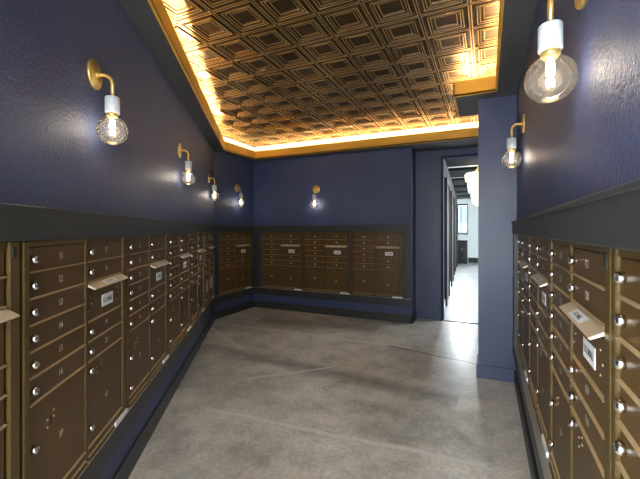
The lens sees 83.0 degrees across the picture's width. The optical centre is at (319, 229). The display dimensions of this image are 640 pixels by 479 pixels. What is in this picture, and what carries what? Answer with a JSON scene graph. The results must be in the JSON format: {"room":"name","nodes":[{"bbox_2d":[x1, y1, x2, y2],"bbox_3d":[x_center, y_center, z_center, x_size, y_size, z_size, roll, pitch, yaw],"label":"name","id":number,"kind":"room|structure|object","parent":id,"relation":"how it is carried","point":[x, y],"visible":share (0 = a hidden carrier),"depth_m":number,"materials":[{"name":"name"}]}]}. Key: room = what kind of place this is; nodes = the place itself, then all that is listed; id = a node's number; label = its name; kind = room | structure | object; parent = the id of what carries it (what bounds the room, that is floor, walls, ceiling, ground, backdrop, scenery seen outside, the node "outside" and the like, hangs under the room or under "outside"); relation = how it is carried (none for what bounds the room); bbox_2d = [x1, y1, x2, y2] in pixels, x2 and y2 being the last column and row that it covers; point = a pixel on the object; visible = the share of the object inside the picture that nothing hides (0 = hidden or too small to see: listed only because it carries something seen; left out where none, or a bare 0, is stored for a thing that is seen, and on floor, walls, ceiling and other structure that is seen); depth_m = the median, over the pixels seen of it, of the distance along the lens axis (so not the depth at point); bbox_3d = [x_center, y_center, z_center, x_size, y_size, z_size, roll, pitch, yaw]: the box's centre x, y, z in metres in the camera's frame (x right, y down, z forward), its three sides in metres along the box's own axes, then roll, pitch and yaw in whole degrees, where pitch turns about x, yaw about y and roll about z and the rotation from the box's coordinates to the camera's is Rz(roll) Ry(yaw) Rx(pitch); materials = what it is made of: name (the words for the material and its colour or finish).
{"room":"apartment mail room","nodes":[
{"label":"apartment mail room","id":0,"kind":"room"},
{"bbox_2d":[0,0,213,478],"bbox_3d":[-1.168,-0.100,2.433,0.120,2.800,5.767,0,0,-9],"label":"wall","id":1,"kind":"structure","parent":0,"point":[52,153],"depth_m":1.56,"materials":[{"name":"blue paint"}]},
{"bbox_2d":[0,242,19,478],"bbox_3d":[-0.805,0.483,0.652,0.053,0.898,0.800,0,0,-9],"label":"mailbox","id":2,"kind":"object","parent":1,"relation":"attached to","point":[9,251],"visible":0.99,"depth_m":1.00,"materials":[{"name":"brown metal"}]},
{"bbox_2d":[0,308,19,322],"bbox_3d":[-0.828,0.226,0.826,0.046,0.030,0.358,0,0,-9],"label":"hood","id":3,"kind":"object","parent":2,"relation":"attached to","point":[6,314],"depth_m":0.98,"materials":[{"name":"brown metal"}]},
{"bbox_2d":[17,237,128,478],"bbox_3d":[-0.929,0.483,1.458,0.053,0.898,0.800,0,0,-9],"label":"mailbox","id":4,"kind":"object","parent":1,"relation":"attached to","point":[73,291],"visible":1,"depth_m":1.32,"materials":[{"name":"brown metal"}]},
{"bbox_2d":[88,273,128,289],"bbox_3d":[-0.952,0.226,1.631,0.046,0.030,0.358,0,0,-9],"label":"hood","id":5,"kind":"object","parent":4,"relation":"attached to","point":[98,282],"depth_m":1.59,"materials":[{"name":"brown metal"}]},
{"bbox_2d":[86,59,128,144],"bbox_3d":[-0.902,-0.547,1.559,0.138,0.360,0.124,0,0,-9],"label":"wall sconce","id":6,"kind":"object","parent":1,"relation":"attached to","point":[94,74],"visible":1,"depth_m":1.55,"materials":[{"name":"gold metal"}]},
{"bbox_2d":[105,95,119,118],"bbox_3d":[-0.895,-0.528,1.560,0.058,0.090,0.058,0,0,25],"label":"socket","id":7,"kind":"object","parent":6,"relation":"attached to","point":[112,103],"depth_m":1.54,"materials":[{"name":"white ceramic"}]},
{"bbox_2d":[0,203,215,478],"bbox_3d":[-1.109,0.486,2.578,0.042,1.116,5.395,0,0,-9],"label":"trim","id":8,"kind":"structure","parent":1,"relation":"attached to","point":[17,222],"depth_m":1.57,"materials":[{"name":"dark charcoal gray paint"}]},
{"bbox_2d":[124,235,169,408],"bbox_3d":[-1.053,0.483,2.263,0.053,0.898,0.800,0,0,-9],"label":"mailbox","id":9,"kind":"object","parent":1,"relation":"attached to","point":[147,262],"visible":1,"depth_m":2.16,"materials":[{"name":"brown metal"}]},
{"bbox_2d":[151,260,169,268],"bbox_3d":[-1.076,0.226,2.437,0.046,0.030,0.358,0,0,-9],"label":"hood","id":10,"kind":"object","parent":9,"relation":"attached to","point":[155,264],"depth_m":2.41,"materials":[{"name":"brown metal"}]},
{"bbox_2d":[112,312,214,478],"bbox_3d":[-1.119,1.247,2.576,0.020,0.106,5.395,0,0,-9],"label":"baseboard","id":11,"kind":"structure","parent":1,"relation":"attached to","point":[126,467],"depth_m":2.39,"materials":[{"name":"grey"}]},
{"bbox_2d":[167,234,191,354],"bbox_3d":[-1.177,0.483,3.069,0.053,0.898,0.800,0,0,-9],"label":"mailbox","id":12,"kind":"object","parent":1,"relation":"attached to","point":[179,254],"visible":0.99,"depth_m":3.01,"materials":[{"name":"brown metal"}]},
{"bbox_2d":[181,253,191,257],"bbox_3d":[-1.200,0.226,3.242,0.046,0.030,0.358,0,0,-9],"label":"hood","id":13,"kind":"object","parent":12,"relation":"attached to","point":[183,255],"depth_m":3.22,"materials":[{"name":"brown metal"}]},
{"bbox_2d":[177,143,195,184],"bbox_3d":[-1.143,-0.567,3.122,0.138,0.360,0.124,0,0,-9],"label":"wall sconce","id":14,"kind":"object","parent":1,"relation":"attached to","point":[188,164],"visible":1,"depth_m":3.11,"materials":[{"name":"gold metal"}]},
{"bbox_2d":[185,161,191,171],"bbox_3d":[-1.135,-0.548,3.123,0.058,0.090,0.058,0,0,25],"label":"socket","id":15,"kind":"object","parent":14,"relation":"attached to","point":[188,164],"depth_m":3.10,"materials":[{"name":"white ceramic"}]},
{"bbox_2d":[189,233,205,325],"bbox_3d":[-1.302,0.483,3.874,0.053,0.898,0.800,0,0,-9],"label":"mailbox","id":16,"kind":"object","parent":1,"relation":"attached to","point":[197,249],"visible":0.98,"depth_m":3.81,"materials":[{"name":"brown metal"}]},
{"bbox_2d":[204,232,214,307],"bbox_3d":[-1.426,0.483,4.680,0.053,0.898,0.800,0,0,-9],"label":"mailbox","id":17,"kind":"object","parent":1,"relation":"attached to","point":[209,247],"visible":0.97,"depth_m":4.63,"materials":[{"name":"brown metal"}]},
{"bbox_2d":[208,173,218,200],"bbox_3d":[-1.397,-0.566,4.769,0.138,0.360,0.124,0,0,-9],"label":"wall sconce","id":18,"kind":"object","parent":1,"relation":"attached to","point":[214,187],"visible":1,"depth_m":4.76,"materials":[{"name":"gold metal"}]},
{"bbox_2d":[212,185,216,191],"bbox_3d":[-1.390,-0.547,4.770,0.058,0.090,0.058,0,0,25],"label":"socket","id":19,"kind":"object","parent":18,"relation":"attached to","point":[214,187],"depth_m":4.75,"materials":[{"name":"white ceramic"}]},
{"bbox_2d":[214,136,253,311],"bbox_3d":[-1.368,-0.100,5.773,0.120,2.800,1.131,0,0,25],"label":"wall","id":20,"kind":"structure","parent":0,"point":[229,171],"depth_m":5.66,"materials":[{"name":"blue paint"}]},
{"bbox_2d":[215,225,253,303],"bbox_3d":[-1.314,0.501,5.700,0.040,1.146,0.979,0,0,25],"label":"trim","id":21,"kind":"structure","parent":20,"relation":"attached to","point":[219,228],"depth_m":5.61,"materials":[{"name":"dark charcoal painted trim"}]},
{"bbox_2d":[215,300,253,319],"bbox_3d":[-1.323,1.247,5.704,0.020,0.106,0.979,0,0,25],"label":"baseboard","id":22,"kind":"structure","parent":20,"relation":"attached to","point":[228,311],"depth_m":5.63,"materials":[{"name":"grey"}]},
{"bbox_2d":[219,232,251,294],"bbox_3d":[-1.314,0.498,5.681,0.053,0.928,0.800,0,0,25],"label":"mailbox","id":23,"kind":"object","parent":20,"relation":"attached to","point":[234,247],"visible":1,"depth_m":5.65,"materials":[{"name":"brown metal"}]},
{"bbox_2d":[235,184,244,206],"bbox_3d":[-1.254,-0.548,5.712,0.138,0.360,0.124,0,0,25],"label":"wall sconce","id":24,"kind":"object","parent":20,"relation":"attached to","point":[237,187],"visible":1,"depth_m":5.71,"materials":[{"name":"gold metal"}]},
{"bbox_2d":[118,0,536,161],"bbox_3d":[0.151,-1.160,2.716,5.200,0.016,5.860,0,0,25],"label":"soffit","id":25,"kind":"structure","parent":0,"point":[518,15],"depth_m":2.58,"materials":[{"name":"grey"}]},
{"bbox_2d":[147,0,503,158],"bbox_3d":[0.111,-1.214,2.430,5.034,0.132,5.322,0,0,25],"label":"trim","id":26,"kind":"structure","parent":25,"relation":"attached to","point":[484,84],"depth_m":4.24,"materials":[{"name":"gold metal"}]},
{"bbox_2d":[128,263,530,478],"bbox_3d":[2.366,1.350,7.994,7.600,0.100,18.500,0,0,25],"label":"floor","id":27,"kind":"structure","parent":0,"point":[267,393],"depth_m":2.68,"materials":[{"name":"concrete"}]},
{"bbox_2d":[458,240,467,263],"bbox_3d":[5.546,0.850,14.079,0.370,0.900,0.405,0,0,25],"label":"base cabinet","id":28,"kind":"object","parent":27,"relation":"on","point":[462,244],"visible":0.9,"depth_m":13.92,"materials":[{"name":"black"}]},
{"bbox_2d":[162,0,499,146],"bbox_3d":[0.079,-1.410,2.560,5.200,0.020,5.515,0,0,25],"label":"ceiling","id":29,"kind":"structure","parent":0,"point":[268,72],"depth_m":3.01,"materials":[{"name":"brown metal"}]},
{"bbox_2d":[223,122,477,150],"bbox_3d":[0.079,-1.284,2.560,5.200,0.232,5.515,0,0,25],"label":"light strip","id":30,"kind":"object","parent":29,"relation":"attached to","point":[472,124],"visible":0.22,"depth_m":5.34,"materials":[{"name":"beige plastic"}]},
{"bbox_2d":[254,129,415,315],"bbox_3d":[0.120,-0.100,5.822,2.742,2.800,0.445,0,0,25],"label":"wall","id":31,"kind":"structure","parent":0,"point":[378,187],"depth_m":5.49,"materials":[{"name":"blue paint"}]},
{"bbox_2d":[261,232,302,290],"bbox_3d":[-0.634,0.498,5.895,0.780,0.928,0.053,0,0,25],"label":"mailbox","id":32,"kind":"object","parent":31,"relation":"attached to","point":[281,252],"visible":1,"depth_m":5.89,"materials":[{"name":"brown metal"}]},
{"bbox_2d":[280,244,299,246],"bbox_3d":[-0.481,0.248,5.821,0.349,0.030,0.046,0,0,25],"label":"hood","id":33,"kind":"object","parent":32,"relation":"attached to","point":[281,245],"depth_m":5.83,"materials":[{"name":"brown metal"}]},
{"bbox_2d":[310,185,319,207],"bbox_3d":[-0.086,-0.520,5.596,0.124,0.360,0.138,0,0,25],"label":"wall sconce","id":34,"kind":"object","parent":31,"relation":"attached to","point":[316,188],"visible":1,"depth_m":5.62,"materials":[{"name":"gold metal"}]},
{"bbox_2d":[303,232,349,293],"bbox_3d":[0.086,0.498,5.563,0.780,0.928,0.053,0,0,25],"label":"mailbox","id":35,"kind":"object","parent":31,"relation":"attached to","point":[326,255],"visible":1,"depth_m":5.56,"materials":[{"name":"brown metal"}]},
{"bbox_2d":[325,245,346,247],"bbox_3d":[0.239,0.248,5.488,0.349,0.030,0.046,0,0,25],"label":"hood","id":36,"kind":"object","parent":35,"relation":"attached to","point":[326,246],"depth_m":5.50,"materials":[{"name":"brown metal"}]},
{"bbox_2d":[254,225,410,306],"bbox_3d":[0.078,0.501,5.575,2.612,1.146,0.040,0,0,25],"label":"trim","id":37,"kind":"structure","parent":31,"relation":"attached to","point":[406,301],"depth_m":5.45,"materials":[{"name":"dark charcoal painted trim"}]},
{"bbox_2d":[254,300,410,323],"bbox_3d":[0.082,1.247,5.584,2.612,0.106,0.020,0,0,25],"label":"baseboard","id":38,"kind":"structure","parent":31,"relation":"attached to","point":[262,304],"depth_m":5.50,"materials":[{"name":"grey"}]},
{"bbox_2d":[351,232,402,298],"bbox_3d":[0.807,0.498,5.230,0.780,0.928,0.053,0,0,25],"label":"mailbox","id":39,"kind":"object","parent":31,"relation":"attached to","point":[376,257],"visible":1,"depth_m":5.23,"materials":[{"name":"brown metal"}]},
{"bbox_2d":[375,246,399,248],"bbox_3d":[0.960,0.248,5.156,0.349,0.030,0.046,0,0,25],"label":"hood","id":40,"kind":"object","parent":39,"relation":"attached to","point":[376,247],"depth_m":5.15,"materials":[{"name":"brown metal"}]},
{"bbox_2d":[411,311,416,323],"bbox_3d":[1.345,1.247,5.180,0.020,0.106,0.345,0,0,25],"label":"baseboard","id":41,"kind":"structure","parent":31,"relation":"attached to","point":[414,315],"depth_m":5.14,"materials":[{"name":"grey"}]},
{"bbox_2d":[416,147,477,312],"bbox_3d":[2.644,-0.100,4.870,2.678,2.800,0.140,0,0,25],"label":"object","id":42,"kind":"structure","parent":31,"relation":"in","point":[428,163],"depth_m":5.28,"materials":[{"name":"blue paint"}]},
{"bbox_2d":[417,311,440,320],"bbox_3d":[2.575,1.250,4.816,2.558,0.100,0.016,0,0,25],"label":"baseboard","id":43,"kind":"structure","parent":42,"relation":"attached to","point":[422,315],"depth_m":5.26,"materials":[{"name":"blue paint"}]},
{"bbox_2d":[441,153,477,319],"bbox_3d":[2.157,0.120,5.094,0.850,2.360,0.162,0,0,25],"label":"door frame","id":44,"kind":"structure","parent":42,"relation":"attached to","point":[475,155],"depth_m":5.20,"materials":[{"name":"blue"}]},
{"bbox_2d":[444,160,456,203],"bbox_3d":[3.646,-0.200,10.102,0.120,3.000,10.217,0,0,22],"label":"wall","id":45,"kind":"structure","parent":0,"point":[446,172],"depth_m":8.07,"materials":[{"name":"grey paint"}]},
{"bbox_2d":[444,177,449,305],"bbox_3d":[2.360,0.200,6.702,0.049,2.200,1.110,0,0,22],"label":"door","id":46,"kind":"structure","parent":45,"relation":"in","point":[446,182],"depth_m":6.20,"materials":[{"name":"black"}]},
{"bbox_2d":[450,191,453,286],"bbox_3d":[3.223,0.200,8.834,0.050,2.200,1.110,0,0,22],"label":"door","id":47,"kind":"structure","parent":45,"relation":"in","point":[451,192],"depth_m":8.33,"materials":[{"name":"black"}]},
{"bbox_2d":[454,199,455,274],"bbox_3d":[4.087,0.200,10.966,0.049,2.200,1.110,0,0,22],"label":"door","id":48,"kind":"structure","parent":45,"relation":"in","point":[454,199],"depth_m":10.45,"materials":[{"name":"black"}]},
{"bbox_2d":[456,204,457,266],"bbox_3d":[4.950,0.200,13.098,0.049,2.200,1.110,0,0,22],"label":"door","id":49,"kind":"structure","parent":45,"relation":"in","point":[456,204],"depth_m":12.58,"materials":[{"name":"black"}]},
{"bbox_2d":[441,320,477,323],"bbox_3d":[2.128,1.297,5.031,0.850,0.006,0.040,0,0,25],"label":"trim","id":50,"kind":"structure","parent":45,"relation":"attached to","point":[441,320],"depth_m":5.09,"materials":[{"name":"silver"}]},
{"bbox_2d":[448,165,477,177],"bbox_3d":[4.890,-1.360,9.528,3.700,0.120,10.200,0,0,25],"label":"ceiling","id":51,"kind":"structure","parent":0,"point":[470,165],"depth_m":7.41,"materials":[{"name":"white paint"}]},
{"bbox_2d":[451,178,467,185],"bbox_3d":[4.872,-1.270,8.974,3.068,0.060,1.080,0,0,25],"label":"ceiling beam","id":52,"kind":"structure","parent":51,"relation":"attached to","point":[455,181],"depth_m":9.26,"materials":[{"name":"black"}]},
{"bbox_2d":[454,185,467,190],"bbox_3d":[5.508,-1.270,10.443,3.144,0.060,1.080,0,0,25],"label":"ceiling beam","id":53,"kind":"structure","parent":51,"relation":"attached to","point":[456,187],"depth_m":10.82,"materials":[{"name":"black"}]},
{"bbox_2d":[445,158,477,166],"bbox_3d":[3.601,-1.270,6.037,2.917,0.060,1.080,0,0,25],"label":"ceiling beam","id":54,"kind":"structure","parent":51,"relation":"attached to","point":[467,161],"depth_m":6.65,"materials":[{"name":"black"}]},
{"bbox_2d":[448,166,477,177],"bbox_3d":[4.237,-1.270,7.506,2.993,0.060,1.080,0,0,25],"label":"ceiling beam","id":55,"kind":"structure","parent":51,"relation":"attached to","point":[461,171],"depth_m":7.67,"materials":[{"name":"black"}]},
{"bbox_2d":[455,191,470,195],"bbox_3d":[6.144,-1.270,11.912,3.220,0.060,1.080,0,0,25],"label":"ceiling beam","id":56,"kind":"structure","parent":51,"relation":"attached to","point":[458,193],"depth_m":12.30,"materials":[{"name":"black"}]},
{"bbox_2d":[456,195,470,198],"bbox_3d":[6.779,-1.270,13.381,3.296,0.060,1.080,0,0,25],"label":"ceiling beam","id":57,"kind":"structure","parent":51,"relation":"attached to","point":[461,196],"depth_m":13.81,"materials":[{"name":"black"}]},
{"bbox_2d":[464,167,477,205],"bbox_3d":[3.122,-0.885,7.150,0.500,0.830,0.500,0,0,25],"label":"pendant lamp","id":58,"kind":"object","parent":51,"relation":"hanging from","point":[471,178],"visible":0.52,"depth_m":7.05,"materials":[{"name":"white metal"}]},
{"bbox_2d":[457,199,477,262],"bbox_3d":[7.019,-0.200,14.025,3.600,3.000,0.150,0,0,25],"label":"wall","id":59,"kind":"structure","parent":0,"point":[472,236],"depth_m":14.40,"materials":[{"name":"white paint"}]},
{"bbox_2d":[457,204,467,233],"bbox_3d":[5.750,-0.435,14.593,0.400,1.230,0.060,0,0,25],"label":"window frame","id":60,"kind":"structure","parent":59,"relation":"in","point":[457,204],"depth_m":14.49,"materials":[{"name":"black"}]},
{"bbox_2d":[468,258,477,262],"bbox_3d":[7.222,1.200,13.832,2.870,0.200,0.030,0,0,25],"label":"baseboard","id":61,"kind":"structure","parent":59,"relation":"attached to","point":[470,260],"depth_m":14.35,"materials":[{"name":"black"}]},
{"bbox_2d":[478,95,516,381],"bbox_3d":[1.610,0.069,3.277,0.320,2.462,0.300,0,0,25],"label":"wall pillar","id":62,"kind":"structure","parent":0,"point":[497,184],"depth_m":3.15,"materials":[{"name":"blue paint"}]},
{"bbox_2d":[476,354,512,382],"bbox_3d":[1.577,1.245,3.283,0.286,0.110,0.316,0,0,25],"label":"baseboard","id":63,"kind":"structure","parent":62,"relation":"attached to","point":[482,371],"depth_m":3.14,"materials":[{"name":"blue paint"}]},
{"bbox_2d":[517,0,639,219],"bbox_3d":[0.933,-0.750,1.331,0.120,1.500,4.200,0,0,25],"label":"wall","id":64,"kind":"structure","parent":0,"point":[586,142],"depth_m":0.95,"materials":[{"name":"blue paint"}]},
{"bbox_2d":[502,114,524,167],"bbox_3d":[1.317,-0.602,2.472,0.138,0.360,0.124,0,0,25],"label":"wall sconce","id":65,"kind":"object","parent":64,"relation":"attached to","point":[511,142],"visible":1,"depth_m":2.46,"materials":[{"name":"gold metal"}]},
{"bbox_2d":[507,137,515,151],"bbox_3d":[1.310,-0.583,2.475,0.058,0.090,0.058,0,0,25],"label":"socket","id":66,"kind":"object","parent":65,"relation":"attached to","point":[511,142],"depth_m":2.45,"materials":[{"name":"white ceramic"}]},
{"bbox_2d":[524,0,586,103],"bbox_3d":[0.619,-0.520,0.959,0.138,0.360,0.124,0,0,25],"label":"wall sconce","id":67,"kind":"object","parent":64,"relation":"attached to","point":[550,33],"visible":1,"depth_m":0.95,"materials":[{"name":"gold metal"}]},
{"bbox_2d":[538,19,562,61],"bbox_3d":[0.612,-0.501,0.962,0.058,0.090,0.058,0,0,25],"label":"socket","id":68,"kind":"object","parent":67,"relation":"attached to","point":[550,33],"depth_m":0.94,"materials":[{"name":"white ceramic"}]},
{"bbox_3d":[0.956,0.645,1.321,0.120,1.310,4.200,0,0,25],"label":"wall","id":69,"kind":"structure","parent":0,"visible":0},
{"bbox_2d":[517,235,527,381],"bbox_3d":[1.440,0.483,2.579,0.053,0.898,0.800,0,0,25],"label":"mailbox","id":70,"kind":"object","parent":69,"relation":"attached to","point":[522,251],"visible":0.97,"depth_m":2.56,"materials":[{"name":"brown metal"}]},
{"bbox_2d":[518,261,527,267],"bbox_3d":[1.363,0.226,2.421,0.046,0.030,0.358,0,0,25],"label":"hood","id":71,"kind":"object","parent":70,"relation":"attached to","point":[524,264],"depth_m":2.37,"materials":[{"name":"brown metal"}]},
{"bbox_2d":[514,370,539,478],"bbox_3d":[0.865,1.247,1.319,0.045,0.106,3.880,0,0,25],"label":"baseboard","id":72,"kind":"structure","parent":69,"relation":"attached to","point":[534,473],"depth_m":2.17,"materials":[{"name":"grey"}]},
{"bbox_2d":[528,236,548,457],"bbox_3d":[1.099,0.483,1.839,0.053,0.898,0.800,0,0,25],"label":"mailbox","id":73,"kind":"object","parent":69,"relation":"attached to","point":[538,248],"visible":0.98,"depth_m":1.77,"materials":[{"name":"brown metal"}]},
{"bbox_2d":[530,273,546,286],"bbox_3d":[1.022,0.226,1.681,0.046,0.030,0.358,0,0,25],"label":"hood","id":74,"kind":"object","parent":73,"relation":"attached to","point":[540,278],"depth_m":1.64,"materials":[{"name":"brown metal"}]},
{"bbox_2d":[511,178,639,478],"bbox_3d":[0.855,0.486,1.323,0.065,1.116,3.880,0,0,25],"label":"trim","id":75,"kind":"structure","parent":69,"relation":"attached to","point":[609,218],"depth_m":0.86,"materials":[{"name":"dark charcoal gray painted metal"}]},
{"bbox_2d":[549,239,610,478],"bbox_3d":[0.760,0.483,1.105,0.053,0.898,0.800,0,0,25],"label":"mailbox","id":76,"kind":"object","parent":69,"relation":"attached to","point":[579,274],"visible":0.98,"depth_m":1.02,"materials":[{"name":"brown metal"}]},
{"bbox_2d":[559,302,603,339],"bbox_3d":[0.684,0.226,0.948,0.046,0.030,0.358,0,0,25],"label":"hood","id":77,"kind":"object","parent":76,"relation":"attached to","point":[588,321],"depth_m":0.89,"materials":[{"name":"brown metal"}]},
{"bbox_2d":[611,248,639,478],"bbox_3d":[0.423,0.483,0.375,0.053,0.898,0.800,0,0,25],"label":"mailbox","id":78,"kind":"object","parent":69,"relation":"attached to","point":[625,264],"visible":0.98,"depth_m":0.68,"materials":[{"name":"brown metal"}]},
{"label":"outside","id":79,"kind":"structure","parent":0,"visible":0},
{"bbox_3d":[15.957,1.425,34.597,60.000,0.150,43.800,0,0,25],"label":"ground","id":80,"kind":"structure","parent":79,"visible":0},
{"bbox_2d":[458,205,466,232],"bbox_3d":[15.676,-0.900,39.242,14.000,4.800,5.600,0,0,25],"label":"building","id":81,"kind":"structure","parent":80,"relation":"on","point":[462,209],"depth_m":37.24,"materials":[{"name":"grey"}]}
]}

